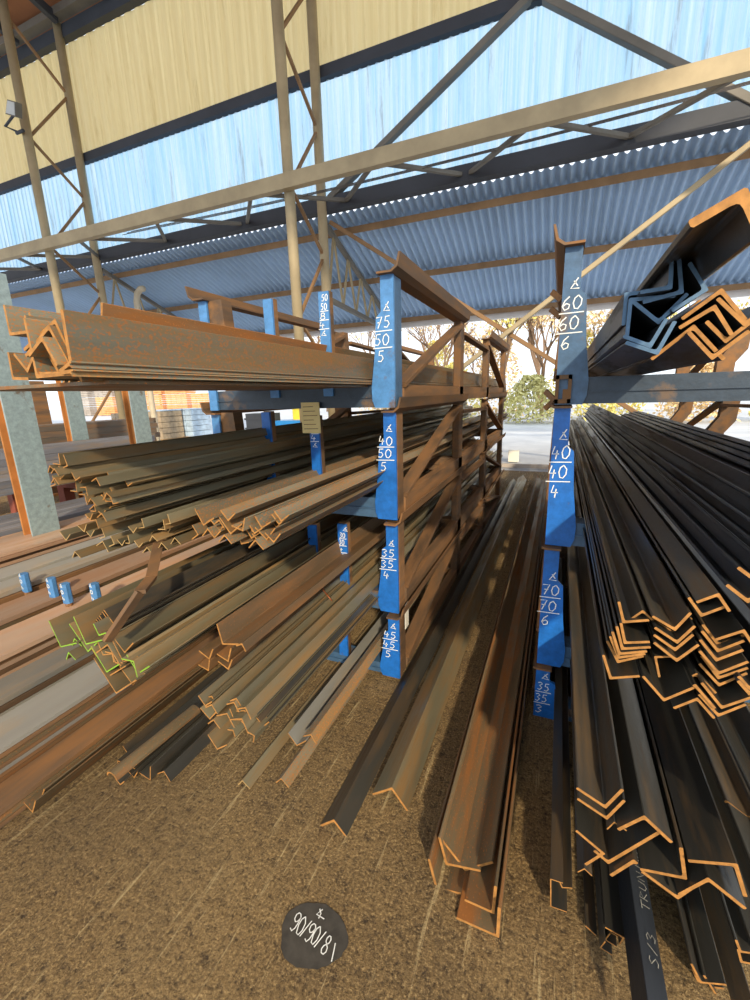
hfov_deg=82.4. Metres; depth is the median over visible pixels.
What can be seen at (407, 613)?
paper tag
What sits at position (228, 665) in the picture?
bar
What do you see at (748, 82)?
cable
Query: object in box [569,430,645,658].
bar
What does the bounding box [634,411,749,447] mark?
bar
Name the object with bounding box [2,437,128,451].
tube
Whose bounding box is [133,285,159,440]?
downpipe
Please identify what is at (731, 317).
bar
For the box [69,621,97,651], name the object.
bar
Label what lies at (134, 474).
bar
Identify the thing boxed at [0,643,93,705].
bar
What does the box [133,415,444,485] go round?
bar
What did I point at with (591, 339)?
shrub
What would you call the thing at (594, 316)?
tree
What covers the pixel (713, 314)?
bar
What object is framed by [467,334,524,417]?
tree
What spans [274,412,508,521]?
bar
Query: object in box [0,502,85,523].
tube
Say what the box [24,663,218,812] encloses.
bar
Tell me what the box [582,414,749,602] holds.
bar
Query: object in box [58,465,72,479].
bar
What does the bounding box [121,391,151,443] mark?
post
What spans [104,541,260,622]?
bar
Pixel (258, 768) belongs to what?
bar
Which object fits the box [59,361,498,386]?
bar
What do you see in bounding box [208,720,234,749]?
bar
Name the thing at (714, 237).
bar
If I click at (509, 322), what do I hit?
tree
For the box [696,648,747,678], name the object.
bar
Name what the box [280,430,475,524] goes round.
bar
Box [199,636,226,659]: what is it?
bar
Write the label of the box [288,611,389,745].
bar
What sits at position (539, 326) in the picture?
tree
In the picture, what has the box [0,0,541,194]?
roof beam
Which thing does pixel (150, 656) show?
bar
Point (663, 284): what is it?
bar
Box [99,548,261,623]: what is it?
bar
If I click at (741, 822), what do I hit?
bar
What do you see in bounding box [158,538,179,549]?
bar
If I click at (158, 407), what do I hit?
pack
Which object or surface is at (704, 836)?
bar
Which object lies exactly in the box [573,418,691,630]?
bar
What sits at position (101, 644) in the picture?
bar
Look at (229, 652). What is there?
bar
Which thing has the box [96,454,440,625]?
bar
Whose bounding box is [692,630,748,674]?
bar
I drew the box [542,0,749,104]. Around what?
tube
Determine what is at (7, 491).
tube
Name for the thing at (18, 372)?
bar
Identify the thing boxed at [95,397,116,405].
pack
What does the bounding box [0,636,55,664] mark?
bar
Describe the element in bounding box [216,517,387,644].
bar
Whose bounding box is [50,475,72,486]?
bar
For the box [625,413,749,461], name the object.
bar
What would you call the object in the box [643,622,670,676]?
bar
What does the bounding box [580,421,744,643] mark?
bar
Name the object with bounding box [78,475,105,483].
bar
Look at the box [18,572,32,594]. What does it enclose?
stanchion
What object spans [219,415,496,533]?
bar
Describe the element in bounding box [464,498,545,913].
bar
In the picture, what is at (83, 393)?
pack
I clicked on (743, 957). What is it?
bar
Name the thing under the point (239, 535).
bar
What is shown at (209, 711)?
bar
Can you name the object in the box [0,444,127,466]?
tube
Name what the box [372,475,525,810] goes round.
bar
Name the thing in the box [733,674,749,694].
bar
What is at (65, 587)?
stanchion
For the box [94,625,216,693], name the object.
bar
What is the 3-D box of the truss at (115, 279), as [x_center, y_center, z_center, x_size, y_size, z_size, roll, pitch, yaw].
[-6.050,-5.413,12.545,0.090,1.648,3.835,4,15,23]
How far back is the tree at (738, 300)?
19.99 m
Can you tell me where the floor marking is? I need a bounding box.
[281,902,348,969]
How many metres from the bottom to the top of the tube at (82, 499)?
0.048 m
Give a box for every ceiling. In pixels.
[0,0,101,57]
[8,125,749,352]
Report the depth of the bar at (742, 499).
1.24 m
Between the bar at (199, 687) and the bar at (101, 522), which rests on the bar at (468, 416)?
the bar at (101, 522)
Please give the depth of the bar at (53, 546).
3.15 m
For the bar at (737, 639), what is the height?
0.039 m
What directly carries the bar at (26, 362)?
on the bar
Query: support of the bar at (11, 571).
on the bar
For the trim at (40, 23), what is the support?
attached to the ceiling at (20, 11)
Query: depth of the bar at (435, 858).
1.32 m
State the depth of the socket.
1.55 m
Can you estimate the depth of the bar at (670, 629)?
0.82 m
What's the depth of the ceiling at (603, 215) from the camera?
8.79 m
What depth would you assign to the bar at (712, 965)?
1.08 m
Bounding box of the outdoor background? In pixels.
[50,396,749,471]
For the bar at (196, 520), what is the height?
0.024 m
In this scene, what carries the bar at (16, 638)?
on the bar at (53, 637)
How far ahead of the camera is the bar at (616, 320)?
0.96 m
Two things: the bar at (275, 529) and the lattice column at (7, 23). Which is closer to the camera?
the bar at (275, 529)
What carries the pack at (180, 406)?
on the outdoor background
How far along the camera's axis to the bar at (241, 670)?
1.72 m
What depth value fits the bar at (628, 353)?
0.88 m
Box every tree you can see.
[349,331,374,352]
[401,322,481,366]
[411,323,467,358]
[464,320,504,411]
[480,315,543,413]
[514,315,559,408]
[514,315,560,415]
[586,309,613,348]
[667,299,748,412]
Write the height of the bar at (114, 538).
0.041 m
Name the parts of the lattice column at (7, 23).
pipe leg, pipe leg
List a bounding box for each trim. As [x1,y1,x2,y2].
[0,0,99,56]
[0,0,149,78]
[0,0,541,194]
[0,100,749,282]
[280,289,749,337]
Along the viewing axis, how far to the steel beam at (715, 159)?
7.67 m
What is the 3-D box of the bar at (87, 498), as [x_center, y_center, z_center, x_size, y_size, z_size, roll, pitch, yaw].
[0.248,-0.699,4.028,0.030,0.029,6.014,4,15,23]
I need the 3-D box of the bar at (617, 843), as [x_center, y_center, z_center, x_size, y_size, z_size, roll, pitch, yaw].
[1.772,0.159,3.715,0.132,0.147,5.973,4,15,23]
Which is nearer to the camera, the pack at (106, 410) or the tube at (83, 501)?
the tube at (83, 501)
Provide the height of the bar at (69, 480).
0.022 m
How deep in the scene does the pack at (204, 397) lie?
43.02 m
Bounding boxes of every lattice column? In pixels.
[0,0,125,420]
[271,0,334,422]
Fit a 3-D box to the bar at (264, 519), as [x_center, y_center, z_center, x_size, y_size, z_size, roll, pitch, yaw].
[0.832,-0.623,3.916,0.056,0.036,5.979,4,15,23]
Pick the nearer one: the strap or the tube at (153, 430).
the strap
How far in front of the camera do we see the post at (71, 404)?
5.38 m
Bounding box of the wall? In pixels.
[0,0,749,271]
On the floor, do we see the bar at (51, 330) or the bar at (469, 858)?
the bar at (469, 858)
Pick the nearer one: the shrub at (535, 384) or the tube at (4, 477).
the tube at (4, 477)
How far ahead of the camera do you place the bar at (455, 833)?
1.74 m
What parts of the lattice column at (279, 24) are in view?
pipe leg, pipe leg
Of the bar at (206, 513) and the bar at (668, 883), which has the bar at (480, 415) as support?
the bar at (206, 513)
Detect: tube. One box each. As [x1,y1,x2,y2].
[0,423,157,441]
[0,428,155,448]
[0,435,154,459]
[0,436,123,449]
[0,436,128,450]
[0,437,127,451]
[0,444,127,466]
[0,459,58,474]
[0,467,50,481]
[0,473,57,488]
[0,480,74,496]
[0,497,84,516]
[0,498,84,517]
[0,499,84,519]
[0,500,85,520]
[0,501,85,521]
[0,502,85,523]
[0,503,86,524]
[0,504,86,525]
[0,504,93,527]
[0,505,92,528]
[0,506,91,530]
[0,508,93,536]
[2,435,128,448]
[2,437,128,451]
[3,436,127,449]
[38,418,153,431]
[327,0,532,196]
[329,220,636,411]
[464,140,749,368]
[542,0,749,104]
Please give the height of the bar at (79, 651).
0.033 m
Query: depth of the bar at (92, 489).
1.35 m
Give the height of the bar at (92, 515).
0.023 m
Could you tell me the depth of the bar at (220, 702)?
1.68 m
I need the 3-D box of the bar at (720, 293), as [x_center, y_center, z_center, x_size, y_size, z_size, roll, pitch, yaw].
[1.770,-1.038,3.443,0.098,0.058,6.007,4,15,23]
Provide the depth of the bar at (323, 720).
1.91 m
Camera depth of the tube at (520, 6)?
6.83 m
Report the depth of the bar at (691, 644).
0.81 m
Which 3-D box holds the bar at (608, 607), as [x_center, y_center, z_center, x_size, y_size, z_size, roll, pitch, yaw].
[1.652,-0.410,3.502,0.064,0.048,5.992,4,15,23]
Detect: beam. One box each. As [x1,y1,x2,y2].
[10,148,749,298]
[501,463,548,468]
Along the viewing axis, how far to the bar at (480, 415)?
1.78 m
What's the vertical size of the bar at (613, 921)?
0.040 m
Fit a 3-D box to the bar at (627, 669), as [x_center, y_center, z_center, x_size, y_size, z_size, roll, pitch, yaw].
[1.659,-0.359,3.547,0.069,0.052,6.038,4,15,23]
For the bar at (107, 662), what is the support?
on the bar at (118, 681)
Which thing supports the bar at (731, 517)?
on the bar at (699, 507)
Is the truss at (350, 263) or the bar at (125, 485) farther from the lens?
the truss at (350, 263)
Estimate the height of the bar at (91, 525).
0.032 m
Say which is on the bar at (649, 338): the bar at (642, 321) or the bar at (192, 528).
the bar at (642, 321)
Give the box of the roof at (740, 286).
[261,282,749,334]
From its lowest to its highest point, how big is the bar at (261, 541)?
0.029 m
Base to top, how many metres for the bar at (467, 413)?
0.020 m
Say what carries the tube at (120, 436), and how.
on the tube
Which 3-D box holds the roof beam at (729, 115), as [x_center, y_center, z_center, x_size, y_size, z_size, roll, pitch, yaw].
[-9.356,-6.211,11.659,41.000,0.240,0.180,4,15,23]
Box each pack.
[80,391,94,397]
[82,397,96,406]
[83,406,101,415]
[94,391,114,396]
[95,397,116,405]
[97,406,117,415]
[145,391,164,394]
[146,395,166,404]
[147,405,173,409]
[165,391,195,393]
[165,394,194,403]
[167,404,191,408]
[191,393,208,403]
[192,404,200,407]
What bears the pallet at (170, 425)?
on the outdoor background
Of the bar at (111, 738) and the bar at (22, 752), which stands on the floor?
the bar at (111, 738)
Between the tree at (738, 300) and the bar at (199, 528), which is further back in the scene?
the tree at (738, 300)
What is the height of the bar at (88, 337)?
0.108 m
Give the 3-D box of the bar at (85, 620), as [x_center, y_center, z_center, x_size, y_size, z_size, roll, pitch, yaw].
[0.312,-0.296,3.971,0.122,0.089,6.026,4,15,23]
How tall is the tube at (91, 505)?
0.048 m
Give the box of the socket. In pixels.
[554,375,571,403]
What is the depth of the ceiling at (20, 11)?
9.31 m
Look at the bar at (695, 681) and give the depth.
0.82 m
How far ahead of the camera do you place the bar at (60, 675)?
1.92 m
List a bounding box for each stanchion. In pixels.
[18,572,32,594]
[45,576,59,597]
[59,582,73,606]
[89,582,101,600]
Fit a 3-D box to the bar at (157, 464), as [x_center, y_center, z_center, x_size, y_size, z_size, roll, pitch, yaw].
[0.335,-0.759,3.997,0.027,0.035,5.992,4,15,23]
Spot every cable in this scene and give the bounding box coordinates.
[122,83,749,234]
[128,82,749,232]
[131,81,749,231]
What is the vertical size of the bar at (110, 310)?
0.050 m
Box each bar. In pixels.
[0,380,369,391]
[0,515,90,557]
[0,529,129,581]
[0,534,87,561]
[0,534,103,567]
[0,534,211,625]
[0,535,88,563]
[0,535,225,661]
[0,536,213,629]
[0,538,165,604]
[0,543,137,597]
[0,627,216,777]
[0,628,217,782]
[0,631,219,815]
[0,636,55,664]
[0,638,57,669]
[0,642,58,674]
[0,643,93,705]
[0,645,60,678]
[0,654,95,712]
[0,660,94,716]
[0,662,108,753]
[0,665,199,822]
[0,683,110,758]
[0,685,129,773]
[0,686,112,764]
[0,690,114,768]
[0,804,26,828]
[1,630,217,782]
[2,535,103,567]
[3,305,60,336]
[7,352,79,380]
[13,353,34,372]
[23,318,78,378]
[23,319,371,384]
[24,315,53,320]
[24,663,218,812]
[25,325,68,361]
[28,312,61,319]
[28,336,67,366]
[35,309,497,386]
[42,667,203,794]
[48,464,65,472]
[49,356,61,371]
[49,540,229,646]
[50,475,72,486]
[51,404,465,475]
[51,476,79,484]
[53,412,380,464]
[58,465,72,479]
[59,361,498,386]
[59,526,86,540]
[60,369,498,387]
[63,402,466,467]
[66,645,91,659]
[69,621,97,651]
[70,481,97,491]
[71,405,468,480]
[72,543,105,557]
[72,637,82,645]
[73,437,472,644]
[77,520,97,531]
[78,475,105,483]
[79,492,103,502]
[80,481,125,495]
[84,427,434,536]
[85,511,102,519]
[87,496,111,505]
[90,417,464,527]
[90,424,425,511]
[91,406,472,485]
[91,644,118,671]
[91,648,130,675]
[93,549,262,635]
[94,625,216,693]
[95,438,470,634]
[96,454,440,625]
[96,538,134,551]
[96,642,127,665]
[97,414,470,521]
[97,641,111,654]
[98,413,470,513]
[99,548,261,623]
[100,427,436,538]
[101,302,490,377]
[103,491,111,501]
[104,416,444,498]
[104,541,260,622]
[107,406,469,474]
[107,705,200,780]
[109,529,144,546]
[110,413,468,507]
[110,415,445,499]
[111,412,470,503]
[113,438,472,661]
[115,437,478,652]
[117,526,359,684]
[117,536,128,545]
[117,669,227,768]
[118,703,202,784]
[121,413,467,502]
[121,449,464,676]
[123,665,225,751]
[124,416,469,519]
[125,408,471,485]
[125,524,163,543]
[126,449,463,672]
[128,522,162,532]
[129,710,203,777]
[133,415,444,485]
[134,530,165,547]
[137,712,216,779]
[139,417,471,527]
[142,529,193,552]
[150,521,200,540]
[157,721,216,781]
[158,515,198,529]
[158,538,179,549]
[163,415,479,524]
[163,518,199,532]
[166,528,193,538]
[171,530,200,544]
[192,522,213,539]
[194,415,480,521]
[195,416,480,525]
[198,450,492,705]
[198,655,220,670]
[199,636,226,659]
[200,705,216,719]
[205,451,493,713]
[207,525,228,537]
[208,451,490,698]
[208,714,228,728]
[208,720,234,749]
[211,518,223,529]
[213,519,225,528]
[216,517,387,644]
[216,703,241,727]
[217,645,243,661]
[218,446,492,669]
[218,530,248,543]
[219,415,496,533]
[220,412,497,520]
[227,700,241,711]
[227,722,244,736]
[229,464,490,733]
[229,705,240,719]
[230,450,496,705]
[232,415,497,530]
[236,451,502,718]
[236,454,479,651]
[238,610,384,788]
[240,536,254,543]
[246,529,259,538]
[247,455,502,741]
[249,425,493,549]
[250,522,276,533]
[252,496,362,538]
[255,415,507,539]
[255,416,496,527]
[257,459,495,714]
[257,460,495,725]
[265,416,508,542]
[267,471,487,716]
[271,414,507,524]
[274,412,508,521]
[275,486,494,787]
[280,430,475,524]
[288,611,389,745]
[303,470,503,743]
[321,479,515,835]
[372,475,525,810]
[428,478,536,894]
[438,475,544,871]
[443,477,547,870]
[456,520,544,937]
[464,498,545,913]
[550,558,562,887]
[550,880,566,911]
[560,558,571,888]
[566,553,604,865]
[567,482,623,807]
[569,427,646,654]
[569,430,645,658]
[569,433,643,662]
[569,438,639,678]
[570,420,648,622]
[570,425,649,643]
[570,428,650,649]
[571,419,654,620]
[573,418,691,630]
[576,789,625,819]
[576,832,591,875]
[577,416,724,616]
[578,415,730,611]
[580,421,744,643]
[580,422,744,651]
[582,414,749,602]
[583,411,749,577]
[583,866,596,935]
[585,408,749,540]
[587,291,639,361]
[587,406,749,521]
[588,295,675,365]
[588,318,667,368]
[588,321,676,376]
[588,412,749,552]
[588,423,749,663]
[589,404,749,497]
[593,816,659,863]
[594,858,611,954]
[597,325,724,376]
[599,858,623,944]
[599,861,616,946]
[604,663,672,842]
[605,330,749,375]
[606,813,626,830]
[609,848,637,876]
[617,848,667,999]
[620,414,749,470]
[621,416,749,474]
[622,414,749,466]
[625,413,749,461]
[626,413,749,458]
[629,293,688,338]
[629,412,749,453]
[631,412,749,451]
[633,677,686,879]
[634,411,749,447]
[635,411,749,444]
[635,659,747,896]
[636,188,749,290]
[636,261,673,296]
[637,648,693,700]
[638,677,746,908]
[640,259,683,315]
[641,871,691,898]
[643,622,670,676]
[646,621,698,661]
[648,619,693,650]
[651,617,695,643]
[655,262,707,317]
[655,615,691,630]
[665,288,746,325]
[667,300,701,321]
[670,305,732,336]
[670,688,714,718]
[674,297,749,329]
[675,898,723,988]
[676,887,726,985]
[679,705,749,940]
[681,657,715,708]
[684,652,716,693]
[684,882,749,999]
[686,701,749,817]
[689,653,749,708]
[691,616,743,660]
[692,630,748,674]
[692,649,747,685]
[695,688,745,716]
[696,320,749,345]
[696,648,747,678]
[702,608,749,642]
[711,717,749,801]
[713,701,749,791]
[717,888,749,963]
[719,890,749,953]
[725,802,749,863]
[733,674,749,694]
[735,663,749,689]
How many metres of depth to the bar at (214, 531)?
1.33 m
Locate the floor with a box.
[0,470,749,999]
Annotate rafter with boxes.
[0,22,18,45]
[29,0,58,23]
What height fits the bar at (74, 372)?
0.012 m
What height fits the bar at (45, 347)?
0.051 m
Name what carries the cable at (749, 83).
attached to the girder
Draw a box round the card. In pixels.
[301,402,320,432]
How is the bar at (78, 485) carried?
on the bar
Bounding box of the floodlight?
[4,99,24,134]
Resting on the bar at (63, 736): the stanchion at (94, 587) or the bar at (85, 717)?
the bar at (85, 717)
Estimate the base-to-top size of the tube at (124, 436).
0.067 m
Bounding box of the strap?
[102,543,162,641]
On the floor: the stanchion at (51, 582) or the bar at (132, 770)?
the stanchion at (51, 582)
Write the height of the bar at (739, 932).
0.032 m
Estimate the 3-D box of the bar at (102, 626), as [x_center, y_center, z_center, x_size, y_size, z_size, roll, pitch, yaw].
[0.360,-0.311,3.954,0.052,0.038,6.035,4,15,23]
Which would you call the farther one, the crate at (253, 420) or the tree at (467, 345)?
the tree at (467, 345)
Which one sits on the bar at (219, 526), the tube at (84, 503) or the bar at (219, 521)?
the bar at (219, 521)
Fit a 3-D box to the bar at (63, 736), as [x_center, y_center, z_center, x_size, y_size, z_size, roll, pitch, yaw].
[-0.388,0.380,4.061,0.200,0.016,6.200,4,15,23]
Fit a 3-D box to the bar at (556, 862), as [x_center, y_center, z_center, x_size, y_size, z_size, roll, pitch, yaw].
[1.637,0.318,3.797,0.031,0.033,5.993,4,15,23]
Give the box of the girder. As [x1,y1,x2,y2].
[0,47,749,270]
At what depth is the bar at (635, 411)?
3.26 m
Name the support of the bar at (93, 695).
on the bar at (58, 723)
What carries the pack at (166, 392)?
on the pack at (174, 398)
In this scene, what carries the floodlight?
attached to the lattice column at (7, 23)
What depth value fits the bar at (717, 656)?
0.79 m
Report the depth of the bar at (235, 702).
1.26 m
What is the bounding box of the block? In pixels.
[508,450,518,461]
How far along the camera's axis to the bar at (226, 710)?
1.32 m
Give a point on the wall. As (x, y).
(543, 55)
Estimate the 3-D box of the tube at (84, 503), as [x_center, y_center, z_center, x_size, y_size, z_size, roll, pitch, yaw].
[-2.924,0.100,4.080,0.048,0.048,4.200,4,15,23]
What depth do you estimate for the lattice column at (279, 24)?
7.37 m
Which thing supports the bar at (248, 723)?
on the bar
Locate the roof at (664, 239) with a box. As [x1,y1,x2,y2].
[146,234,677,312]
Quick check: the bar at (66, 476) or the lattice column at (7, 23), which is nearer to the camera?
the bar at (66, 476)
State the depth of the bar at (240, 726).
1.35 m
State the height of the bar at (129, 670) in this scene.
0.068 m
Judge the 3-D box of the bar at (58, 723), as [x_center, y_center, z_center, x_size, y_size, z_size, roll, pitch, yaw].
[-0.356,0.296,4.098,0.200,0.016,6.200,4,15,23]
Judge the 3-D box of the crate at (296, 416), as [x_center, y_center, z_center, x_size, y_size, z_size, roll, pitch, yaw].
[-2.274,-2.489,13.556,0.440,1.300,0.620,4,15,23]
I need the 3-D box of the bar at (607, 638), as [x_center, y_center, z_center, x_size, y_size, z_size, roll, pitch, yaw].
[1.674,-0.383,3.559,0.069,0.046,6.030,4,15,23]
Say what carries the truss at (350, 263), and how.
attached to the lattice column at (279, 24)
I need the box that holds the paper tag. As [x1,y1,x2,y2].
[405,601,408,628]
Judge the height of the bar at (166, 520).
0.038 m
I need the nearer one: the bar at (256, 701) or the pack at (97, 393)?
the bar at (256, 701)
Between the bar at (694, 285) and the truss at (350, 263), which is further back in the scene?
the truss at (350, 263)
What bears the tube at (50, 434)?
on the tube at (153, 430)
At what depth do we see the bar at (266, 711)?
1.61 m
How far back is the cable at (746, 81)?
6.64 m
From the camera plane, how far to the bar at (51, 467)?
1.30 m
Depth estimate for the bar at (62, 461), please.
1.55 m
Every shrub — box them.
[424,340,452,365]
[445,363,480,418]
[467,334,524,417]
[503,374,554,423]
[544,329,603,417]
[573,403,646,420]
[653,362,741,422]
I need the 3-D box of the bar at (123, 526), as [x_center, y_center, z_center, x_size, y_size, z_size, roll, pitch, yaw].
[0.222,-0.572,4.122,0.031,0.040,5.960,4,15,23]
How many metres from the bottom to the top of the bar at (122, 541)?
0.023 m
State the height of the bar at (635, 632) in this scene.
0.044 m
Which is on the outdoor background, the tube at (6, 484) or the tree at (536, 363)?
the tree at (536, 363)
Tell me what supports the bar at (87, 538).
on the bar at (102, 535)
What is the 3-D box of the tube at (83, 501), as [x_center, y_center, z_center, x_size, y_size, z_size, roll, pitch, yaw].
[-3.030,0.101,4.085,0.048,0.048,4.200,4,15,23]
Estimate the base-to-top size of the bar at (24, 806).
0.017 m
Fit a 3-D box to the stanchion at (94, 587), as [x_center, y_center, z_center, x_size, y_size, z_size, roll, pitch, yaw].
[-1.561,0.667,2.436,0.048,0.434,0.042,4,15,23]
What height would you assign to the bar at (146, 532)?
0.032 m
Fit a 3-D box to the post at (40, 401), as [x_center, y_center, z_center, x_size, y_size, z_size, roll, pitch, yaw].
[-5.140,-0.950,6.694,0.320,1.750,0.320,4,15,23]
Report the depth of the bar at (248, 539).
1.34 m
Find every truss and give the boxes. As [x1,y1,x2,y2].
[102,268,176,316]
[327,222,380,325]
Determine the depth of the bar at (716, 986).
1.03 m
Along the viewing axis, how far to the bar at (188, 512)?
1.60 m
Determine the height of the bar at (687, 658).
0.039 m
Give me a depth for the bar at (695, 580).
1.05 m
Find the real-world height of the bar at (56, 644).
0.021 m
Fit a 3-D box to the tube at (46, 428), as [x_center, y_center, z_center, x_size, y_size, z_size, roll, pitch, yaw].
[-4.577,-0.731,4.789,0.077,0.077,4.900,4,15,23]
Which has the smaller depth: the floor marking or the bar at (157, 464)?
the floor marking
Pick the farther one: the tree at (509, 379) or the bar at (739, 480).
the tree at (509, 379)
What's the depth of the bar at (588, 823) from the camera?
1.13 m
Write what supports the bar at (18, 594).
on the bar
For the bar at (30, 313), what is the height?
0.047 m
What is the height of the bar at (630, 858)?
0.075 m
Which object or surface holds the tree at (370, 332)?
on the outdoor background
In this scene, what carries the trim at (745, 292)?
attached to the ceiling at (603, 215)
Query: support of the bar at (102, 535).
on the bar
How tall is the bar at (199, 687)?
0.040 m
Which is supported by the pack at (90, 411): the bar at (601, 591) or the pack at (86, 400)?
the pack at (86, 400)
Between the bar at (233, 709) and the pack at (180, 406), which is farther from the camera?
the pack at (180, 406)
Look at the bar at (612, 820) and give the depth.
1.06 m
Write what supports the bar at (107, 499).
on the bar at (125, 485)
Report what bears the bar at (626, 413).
on the bar
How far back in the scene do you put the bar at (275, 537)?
1.52 m
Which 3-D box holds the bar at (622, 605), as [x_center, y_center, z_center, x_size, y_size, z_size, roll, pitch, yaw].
[1.661,-0.470,3.504,0.056,0.045,5.995,4,15,23]
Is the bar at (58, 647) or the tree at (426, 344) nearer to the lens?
the bar at (58, 647)
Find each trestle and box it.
[7,494,17,512]
[57,483,75,501]
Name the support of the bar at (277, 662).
on the bar at (256, 701)
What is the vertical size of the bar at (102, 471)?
0.025 m
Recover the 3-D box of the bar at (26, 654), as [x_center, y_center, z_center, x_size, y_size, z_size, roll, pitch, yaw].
[-0.904,0.201,4.194,0.280,0.021,6.200,4,15,23]
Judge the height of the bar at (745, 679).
0.026 m
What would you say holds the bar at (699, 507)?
on the bar at (733, 551)
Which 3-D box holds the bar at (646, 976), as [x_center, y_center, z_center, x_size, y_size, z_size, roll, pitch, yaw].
[1.745,0.428,3.562,0.066,0.059,6.000,4,15,23]
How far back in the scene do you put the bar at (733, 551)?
1.12 m
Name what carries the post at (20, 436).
on the floor
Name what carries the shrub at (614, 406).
on the outdoor background
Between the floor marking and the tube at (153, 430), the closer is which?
the floor marking
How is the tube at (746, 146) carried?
attached to the lattice column at (279, 24)
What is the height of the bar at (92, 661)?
0.022 m
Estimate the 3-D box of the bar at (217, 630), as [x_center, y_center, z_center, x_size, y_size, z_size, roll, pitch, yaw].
[-0.394,0.400,4.057,0.200,0.016,6.200,4,15,23]
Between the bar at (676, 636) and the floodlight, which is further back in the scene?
the floodlight
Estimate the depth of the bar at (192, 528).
1.65 m
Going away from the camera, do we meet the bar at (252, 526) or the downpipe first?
the bar at (252, 526)
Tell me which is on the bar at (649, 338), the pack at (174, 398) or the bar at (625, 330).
the bar at (625, 330)
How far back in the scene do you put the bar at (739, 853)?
1.27 m
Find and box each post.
[0,273,59,536]
[29,381,58,495]
[56,381,88,497]
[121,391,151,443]
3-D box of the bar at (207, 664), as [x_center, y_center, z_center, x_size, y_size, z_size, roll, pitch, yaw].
[0.575,-0.128,4.114,0.056,0.045,5.957,4,15,23]
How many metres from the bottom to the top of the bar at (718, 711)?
0.040 m
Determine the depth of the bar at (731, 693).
0.81 m
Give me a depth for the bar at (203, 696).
1.68 m
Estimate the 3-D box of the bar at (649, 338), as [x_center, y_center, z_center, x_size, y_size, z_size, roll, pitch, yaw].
[1.634,-0.982,3.420,0.067,0.048,5.954,4,15,23]
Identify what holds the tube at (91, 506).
on the tube
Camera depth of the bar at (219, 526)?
1.36 m
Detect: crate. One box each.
[244,413,279,428]
[275,420,299,425]
[292,409,299,419]
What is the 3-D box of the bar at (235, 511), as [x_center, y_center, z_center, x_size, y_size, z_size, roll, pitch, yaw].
[0.742,-0.649,3.936,0.056,0.032,6.030,4,15,23]
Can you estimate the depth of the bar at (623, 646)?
0.98 m
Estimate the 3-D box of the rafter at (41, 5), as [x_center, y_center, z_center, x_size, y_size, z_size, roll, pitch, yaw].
[-7.739,-10.168,6.897,0.120,0.878,5.034,3,15,19]
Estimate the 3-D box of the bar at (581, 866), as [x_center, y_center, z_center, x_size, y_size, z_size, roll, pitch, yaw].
[1.708,0.256,3.789,0.034,0.021,6.034,4,15,23]
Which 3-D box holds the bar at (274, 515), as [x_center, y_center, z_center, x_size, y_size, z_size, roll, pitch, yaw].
[0.885,-0.635,3.946,0.054,0.032,6.016,4,15,23]
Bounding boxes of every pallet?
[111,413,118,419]
[148,409,184,439]
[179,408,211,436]
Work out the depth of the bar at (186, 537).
1.44 m
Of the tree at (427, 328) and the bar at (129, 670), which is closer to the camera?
the bar at (129, 670)
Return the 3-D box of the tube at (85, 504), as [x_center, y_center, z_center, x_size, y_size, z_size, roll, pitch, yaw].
[-2.874,0.101,4.069,0.048,0.048,4.200,4,15,23]
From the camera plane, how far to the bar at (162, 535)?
1.47 m

